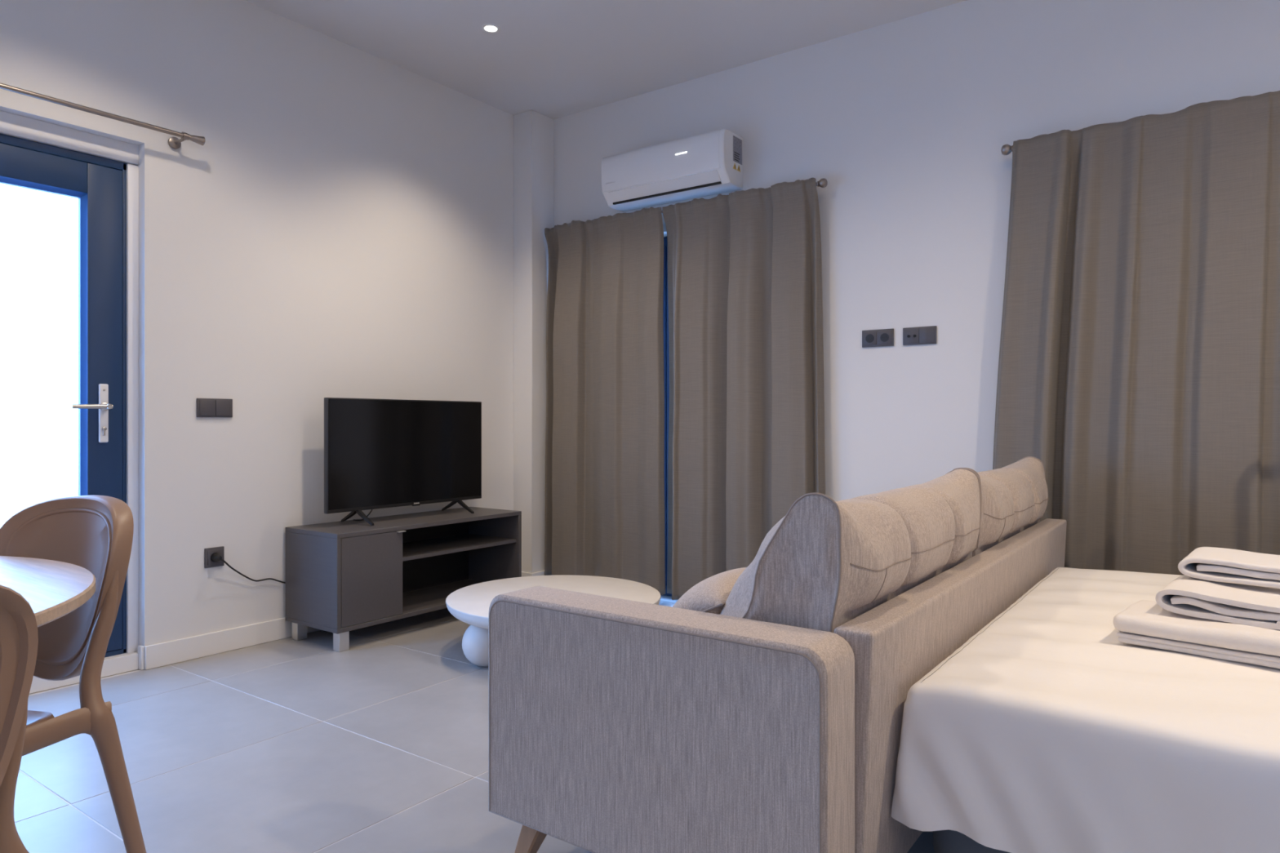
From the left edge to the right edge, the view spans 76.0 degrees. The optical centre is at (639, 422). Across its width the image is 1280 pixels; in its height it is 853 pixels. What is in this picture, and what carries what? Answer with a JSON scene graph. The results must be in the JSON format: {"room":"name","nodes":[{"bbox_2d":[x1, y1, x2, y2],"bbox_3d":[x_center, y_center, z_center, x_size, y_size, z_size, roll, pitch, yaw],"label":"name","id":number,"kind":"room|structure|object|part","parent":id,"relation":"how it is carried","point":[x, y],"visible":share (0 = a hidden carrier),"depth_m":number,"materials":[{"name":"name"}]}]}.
{"room":"living room","nodes":[
{"label":"living room","id":0,"kind":"room"},
{"bbox_2d":[0,0,513,659],"bbox_3d":[-2.355,-0.390,3.041,0.250,2.980,5.950,0,0,36],"label":"wall","id":1,"kind":"structure","parent":0,"point":[341,224],"depth_m":3.73,"materials":[{"name":"white paint"}]},
{"bbox_2d":[0,110,138,657],"bbox_3d":[-2.668,-0.098,2.559,0.207,2.064,2.002,0,0,36],"label":"door","id":2,"kind":"structure","parent":1,"relation":"in","point":[102,172],"depth_m":3.24,"materials":[{"name":"blue plastic"}]},
{"bbox_3d":[-2.127,-0.062,3.176,0.053,0.033,0.142,0,0,36],"label":"lever","id":3,"kind":"part","parent":2,"relation":"part of","materials":[{"name":"silver metal"}]},
{"bbox_3d":[-2.122,-0.036,3.239,0.012,0.232,0.034,0,0,36],"label":"handle plate","id":4,"kind":"part","parent":2,"relation":"part of","materials":[{"name":"white metal"}]},
{"bbox_2d":[0,82,205,149],"bbox_3d":[-2.546,-1.163,2.470,0.108,0.054,2.385,0,0,36],"label":"curtain rod","id":5,"kind":"object","parent":1,"relation":"attached to","point":[175,143],"visible":1,"depth_m":3.14,"materials":[{"name":"silver metal"}]},
{"bbox_2d":[204,546,224,568],"bbox_3d":[-1.835,0.582,3.535,0.014,0.084,0.082,0,0,36],"label":"power outlet","id":6,"kind":"object","parent":1,"relation":"attached to","point":[208,562],"visible":0.94,"depth_m":3.52,"materials":[{"name":"grey plastic"}]},
{"bbox_2d":[196,398,232,417],"bbox_3d":[-1.835,-0.062,3.537,0.013,0.081,0.152,0,0,36],"label":"light switch","id":7,"kind":"object","parent":1,"relation":"attached to","point":[206,407],"visible":1,"depth_m":3.53,"materials":[{"name":"grey plastic"}]},
{"bbox_2d":[211,553,285,583],"bbox_3d":[-1.718,0.658,3.661,0.038,0.190,0.379,0,0,35],"label":"power cable","id":8,"kind":"object","parent":1,"relation":"attached to","point":[215,557],"visible":0.95,"depth_m":3.56,"materials":[{"name":"black plastic"}]},
{"bbox_2d":[29,570,544,693],"bbox_3d":[-2.273,0.953,2.827,0.202,0.095,5.700,0,0,36],"label":"baseboard","id":9,"kind":"structure","parent":1,"relation":"attached to","point":[162,654],"depth_m":3.45,"materials":[{"name":"white"}]},
{"bbox_2d":[13,595,935,852],"bbox_3d":[-0.017,1.060,1.197,6.200,0.120,6.200,0,0,36],"label":"floor","id":10,"kind":"structure","parent":0,"point":[379,744],"depth_m":2.45,"materials":[{"name":"grey tile"}]},
{"bbox_2d":[0,585,38,852],"bbox_3d":[-0.998,0.580,0.944,0.602,0.846,0.432,0,0,32],"label":"dining chair","id":11,"kind":"object","parent":10,"relation":"on","point":[19,635],"visible":1,"depth_m":0.96,"materials":[{"name":"brown wood"}]},
{"bbox_3d":[-0.736,0.646,0.989,0.143,0.714,0.075,0,0,32],"label":"leg","id":12,"kind":"part","parent":11,"relation":"part of","materials":[{"name":"brown wood"}]},
{"bbox_2d":[0,555,95,626],"bbox_3d":[-1.411,0.635,1.112,1.120,0.730,1.120,0,0,36],"label":"dining table","id":13,"kind":"object","parent":10,"relation":"on","point":[53,589],"visible":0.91,"depth_m":1.37,"materials":[{"name":"brown wood"}]},
{"bbox_2d":[0,495,146,852],"bbox_3d":[-1.268,0.580,1.492,0.432,0.846,0.602,0,0,19],"label":"dining chair","id":14,"kind":"object","parent":10,"relation":"on","point":[93,533],"visible":0.73,"depth_m":1.65,"materials":[{"name":"brown wood"}]},
{"bbox_3d":[-1.294,0.569,1.416,0.356,0.051,0.374,0,0,19],"label":"seat","id":15,"kind":"part","parent":14,"relation":"part of","materials":[{"name":"brown"}]},
{"bbox_3d":[-1.104,0.573,1.402,0.039,0.068,0.410,0,0,19],"label":"rail","id":16,"kind":"part","parent":14,"relation":"part of","materials":[{"name":"brown wood"}]},
{"bbox_3d":[-1.190,0.342,1.716,0.351,0.370,0.128,0,0,19],"label":"backrest","id":17,"kind":"part","parent":14,"relation":"part of","materials":[{"name":"brown"}]},
{"bbox_3d":[-1.034,0.646,1.619,0.075,0.714,0.143,0,0,19],"label":"leg","id":18,"kind":"part","parent":14,"relation":"part of","materials":[{"name":"brown wood"}]},
{"bbox_2d":[285,506,521,652],"bbox_3d":[-1.137,0.743,4.127,0.420,0.515,1.138,0,0,36],"label":"tv cabinet","id":19,"kind":"object","parent":10,"relation":"on","point":[342,577],"visible":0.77,"depth_m":3.80,"materials":[{"name":"laminate"}]},
{"bbox_3d":[-1.573,0.959,3.785,0.046,0.082,0.050,0,0,36],"label":"leg","id":20,"kind":"part","parent":19,"relation":"part of","materials":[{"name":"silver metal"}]},
{"bbox_3d":[-1.471,0.702,3.679,0.404,0.393,0.020,0,0,36],"label":"panel","id":21,"kind":"part","parent":19,"relation":"part of","materials":[{"name":"laminate"}]},
{"bbox_3d":[-1.312,0.959,3.597,0.046,0.082,0.050,0,0,36],"label":"leg","id":22,"kind":"part","parent":19,"relation":"part of","materials":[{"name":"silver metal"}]},
{"bbox_2d":[353,509,372,520],"bbox_3d":[-1.364,0.447,4.032,0.103,0.076,0.034,0,0,-2],"label":"cable","id":23,"kind":"object","parent":19,"relation":"on","point":[371,509],"visible":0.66,"depth_m":4.03,"materials":[{"name":"black plastic"}]},
{"bbox_3d":[-1.213,0.702,3.708,0.018,0.389,0.326,0,0,36],"label":"door","id":24,"kind":"part","parent":19,"relation":"part of","materials":[{"name":"laminate"}]},
{"bbox_3d":[-1.144,0.908,4.132,0.404,0.020,1.138,0,0,36],"label":"panel","id":25,"kind":"part","parent":19,"relation":"part of","materials":[{"name":"laminate"}]},
{"bbox_2d":[324,397,481,525],"bbox_3d":[-1.167,0.184,4.149,0.240,0.596,0.954,0,0,36],"label":"television","id":26,"kind":"object","parent":19,"relation":"on","point":[379,453],"visible":1,"depth_m":4.07,"materials":[{"name":"black plastic"}]},
{"bbox_3d":[-1.144,0.495,4.132,0.404,0.020,1.138,0,0,36],"label":"panel","id":27,"kind":"part","parent":19,"relation":"part of","materials":[{"name":"laminate"}]},
{"bbox_2d":[402,533,515,561],"bbox_3d":[-1.052,0.646,4.268,0.374,0.018,0.770,0,0,36],"label":"shelf","id":28,"kind":"object","parent":19,"relation":"attached to","point":[436,544],"depth_m":4.32,"materials":[{"name":"laminate"}]},
{"bbox_3d":[-0.816,0.702,4.585,0.404,0.393,0.020,0,0,36],"label":"panel","id":29,"kind":"part","parent":19,"relation":"part of","materials":[{"name":"laminate"}]},
{"bbox_2d":[445,574,660,666],"bbox_3d":[-0.374,0.877,3.589,0.930,0.245,0.930,0,0,36],"label":"coffee table","id":30,"kind":"object","parent":10,"relation":"on","point":[470,605],"visible":0.32,"depth_m":3.62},
{"bbox_2d":[488,518,1066,852],"bbox_3d":[0.681,0.690,2.539,0.826,0.620,2.355,0,0,36],"label":"sofa","id":31,"kind":"object","parent":10,"relation":"on","point":[615,725],"visible":0.72,"depth_m":1.57,"materials":[{"name":"beige fabric"}]},
{"bbox_3d":[-0.232,0.932,1.848,0.103,0.135,0.068,0,0,36],"label":"leg","id":32,"kind":"part","parent":31,"relation":"part of","materials":[{"name":"brown wood"}]},
{"bbox_3d":[0.028,0.625,1.655,0.803,0.490,0.155,0,0,36],"label":"armrest","id":33,"kind":"part","parent":31,"relation":"part of","materials":[{"name":"beige fabric"}]},
{"bbox_2d":[672,567,746,614],"bbox_3d":[0.222,0.440,1.998,0.185,0.162,0.404,0,0,36],"label":"cushion","id":34,"kind":"object","parent":31,"relation":"on","point":[710,595],"visible":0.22,"depth_m":1.87,"materials":[{"name":"beige fabric"}]},
{"bbox_2d":[720,467,981,632],"bbox_3d":[0.547,0.338,2.035,0.390,0.411,1.044,0,0,36],"label":"cushion","id":35,"kind":"object","parent":31,"relation":"on","point":[828,562],"visible":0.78,"depth_m":1.62,"materials":[{"name":"beige fabric"}]},
{"bbox_3d":[1.002,0.640,2.369,0.107,0.520,2.136,0,0,36],"label":"panel","id":36,"kind":"part","parent":31,"relation":"part of","materials":[{"name":"beige fabric"}]},
{"bbox_2d":[946,456,1048,555],"bbox_3d":[1.150,0.338,2.869,0.389,0.410,0.997,0,0,36],"label":"cushion","id":37,"kind":"object","parent":31,"relation":"on","point":[1015,495],"visible":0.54,"depth_m":2.69,"materials":[{"name":"beige fabric"}]},
{"bbox_2d":[933,830,1010,852],"bbox_3d":[1.793,0.752,1.641,1.982,0.495,1.606,0,0,36],"label":"bed","id":38,"kind":"object","parent":10,"relation":"on","point":[944,841],"visible":0.08,"depth_m":1.54,"materials":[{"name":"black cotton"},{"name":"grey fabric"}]},
{"bbox_2d":[891,567,1279,852],"bbox_3d":[1.790,0.627,1.640,2.050,0.278,1.675,0,0,36],"label":"sheet","id":39,"kind":"object","parent":38,"relation":"on","point":[1045,731],"visible":0.75,"depth_m":1.45,"materials":[{"name":"white fabric"}]},
{"bbox_2d":[1113,600,1279,668],"bbox_3d":[1.276,0.456,1.762,0.414,0.066,0.234,0,0,44],"label":"bath towel","id":40,"kind":"object","parent":39,"relation":"on","point":[1144,623],"visible":0.89,"depth_m":1.72,"materials":[{"name":"white fabric"}]},
{"bbox_2d":[1155,574,1279,629],"bbox_3d":[1.311,0.396,1.831,0.234,0.059,0.243,0,0,42],"label":"hand towel","id":41,"kind":"object","parent":40,"relation":"on","point":[1259,606],"visible":0.95,"depth_m":1.77,"materials":[{"name":"white fabric"}]},
{"bbox_2d":[1177,546,1279,588],"bbox_3d":[1.429,0.339,1.920,0.257,0.054,0.223,0,0,41],"label":"towel","id":42,"kind":"object","parent":41,"relation":"on","point":[1206,563],"visible":1,"depth_m":1.88,"materials":[{"name":"white fabric"}]},
{"bbox_2d":[513,109,554,573],"bbox_3d":[-0.654,-0.440,5.050,0.155,2.880,0.200,0,0,36],"label":"wall","id":43,"kind":"structure","parent":0,"point":[533,131],"depth_m":4.97,"materials":[{"name":"white paint"}]},
{"bbox_2d":[244,0,966,119],"bbox_3d":[-0.017,-1.980,1.197,6.200,0.200,6.200,0,0,36],"label":"ceiling","id":44,"kind":"structure","parent":0,"point":[553,59],"depth_m":4.00,"materials":[{"name":"white paint"}]},
{"bbox_2d":[480,23,500,33],"bbox_3d":[-0.712,-1.878,3.907,0.090,0.004,0.090,0,0,36],"label":"recessed light","id":45,"kind":"object","parent":44,"relation":"in","point":[488,28],"visible":1,"depth_m":3.90,"materials":[{"name":"white"}]},
{"bbox_2d":[554,0,1279,501],"bbox_3d":[1.827,-0.440,3.535,5.950,2.880,0.250,0,0,36],"label":"wall","id":46,"kind":"structure","parent":0,"point":[907,122],"depth_m":3.77,"materials":[{"name":"white paint"}]},
{"bbox_2d":[662,236,671,596],"bbox_3d":[0.174,-0.035,4.732,1.310,2.066,0.085,0,0,36],"label":"window","id":47,"kind":"structure","parent":46,"relation":"in","point":[665,305],"depth_m":4.70,"materials":[{"name":"blue metal"}]},
{"bbox_3d":[-0.072,-0.036,4.904,0.596,1.954,0.075,0,0,36],"label":"sash","id":48,"kind":"part","parent":47,"relation":"part of","materials":[{"name":"blue metal"}]},
{"bbox_3d":[0.415,-0.036,4.552,0.596,1.954,0.075,0,0,36],"label":"sash","id":49,"kind":"part","parent":47,"relation":"part of","materials":[{"name":"blue metal"}]},
{"bbox_2d":[600,128,742,211],"bbox_3d":[0.159,-1.363,4.457,0.797,0.281,0.206,0,0,36],"label":"air conditioner","id":50,"kind":"object","parent":46,"relation":"attached to","point":[711,162],"visible":1,"depth_m":4.35,"materials":[{"name":"white plastic"}]},
{"bbox_3d":[0.103,-1.397,4.400,0.767,0.206,0.044,0,0,36],"label":"panel","id":51,"kind":"part","parent":50,"relation":"part of","materials":[{"name":"white plastic"}]},
{"bbox_2d":[661,177,827,213],"bbox_3d":[0.192,-1.151,4.496,1.794,0.056,0.108,0,0,36],"label":"curtain rod","id":52,"kind":"object","parent":46,"relation":"attached to","point":[823,182],"visible":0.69,"depth_m":3.94,"materials":[{"name":"silver metal"}]},
{"bbox_2d":[544,207,665,595],"bbox_3d":[-0.223,-0.121,4.742,0.902,2.130,0.163,0,0,36],"label":"curtain","id":53,"kind":"object","parent":52,"relation":"hanging from","point":[604,513],"visible":0.98,"depth_m":4.67,"materials":[{"name":"fabric"}]},
{"bbox_2d":[662,177,825,599],"bbox_3d":[0.491,-0.115,4.222,0.956,2.146,0.138,0,0,37],"label":"curtain","id":54,"kind":"object","parent":52,"relation":"hanging from","point":[746,415],"visible":0.89,"depth_m":4.15,"materials":[{"name":"fabric"}]},
{"bbox_2d":[862,328,893,347],"bbox_3d":[1.125,-0.399,3.879,0.152,0.081,0.014,0,0,36],"label":"wall socket","id":55,"kind":"object","parent":46,"relation":"attached to","point":[882,337],"visible":1,"depth_m":3.88,"materials":[{"name":"grey plastic"}]},
{"bbox_2d":[902,325,936,345],"bbox_3d":[1.284,-0.398,3.764,0.152,0.081,0.014,0,0,36],"label":"socket","id":56,"kind":"object","parent":46,"relation":"attached to","point":[921,335],"visible":1,"depth_m":3.76,"materials":[{"name":"grey plastic"}]},
{"bbox_3d":[1.313,-0.398,3.744,0.066,0.068,0.012,0,0,36],"label":"blank plate","id":57,"kind":"part","parent":56,"relation":"part of","materials":[{"name":"grey plastic"}]},
{"bbox_2d":[1000,144,1013,155],"bbox_3d":[2.317,-1.151,2.960,1.878,0.056,0.108,0,0,36],"label":"curtain rod","id":58,"kind":"object","parent":46,"relation":"attached to","point":[1006,149],"visible":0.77,"depth_m":3.46,"materials":[{"name":"silver metal"}]},
{"bbox_2d":[992,90,1279,575],"bbox_3d":[2.245,-0.116,2.971,1.911,2.143,0.144,0,0,35],"label":"curtain","id":59,"kind":"object","parent":58,"relation":"hanging from","point":[1139,362],"visible":0.67,"depth_m":3.14,"materials":[{"name":"fabric"}]},
{"label":"outside","id":60,"kind":"structure","parent":0,"visible":0},
{"bbox_2d":[0,489,78,528],"bbox_3d":[-1.605,1.312,2.159,26.000,0.375,26.000,0,0,36],"label":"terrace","id":61,"kind":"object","parent":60,"point":[11,504],"depth_m":11.87,"materials":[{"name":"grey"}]}
]}

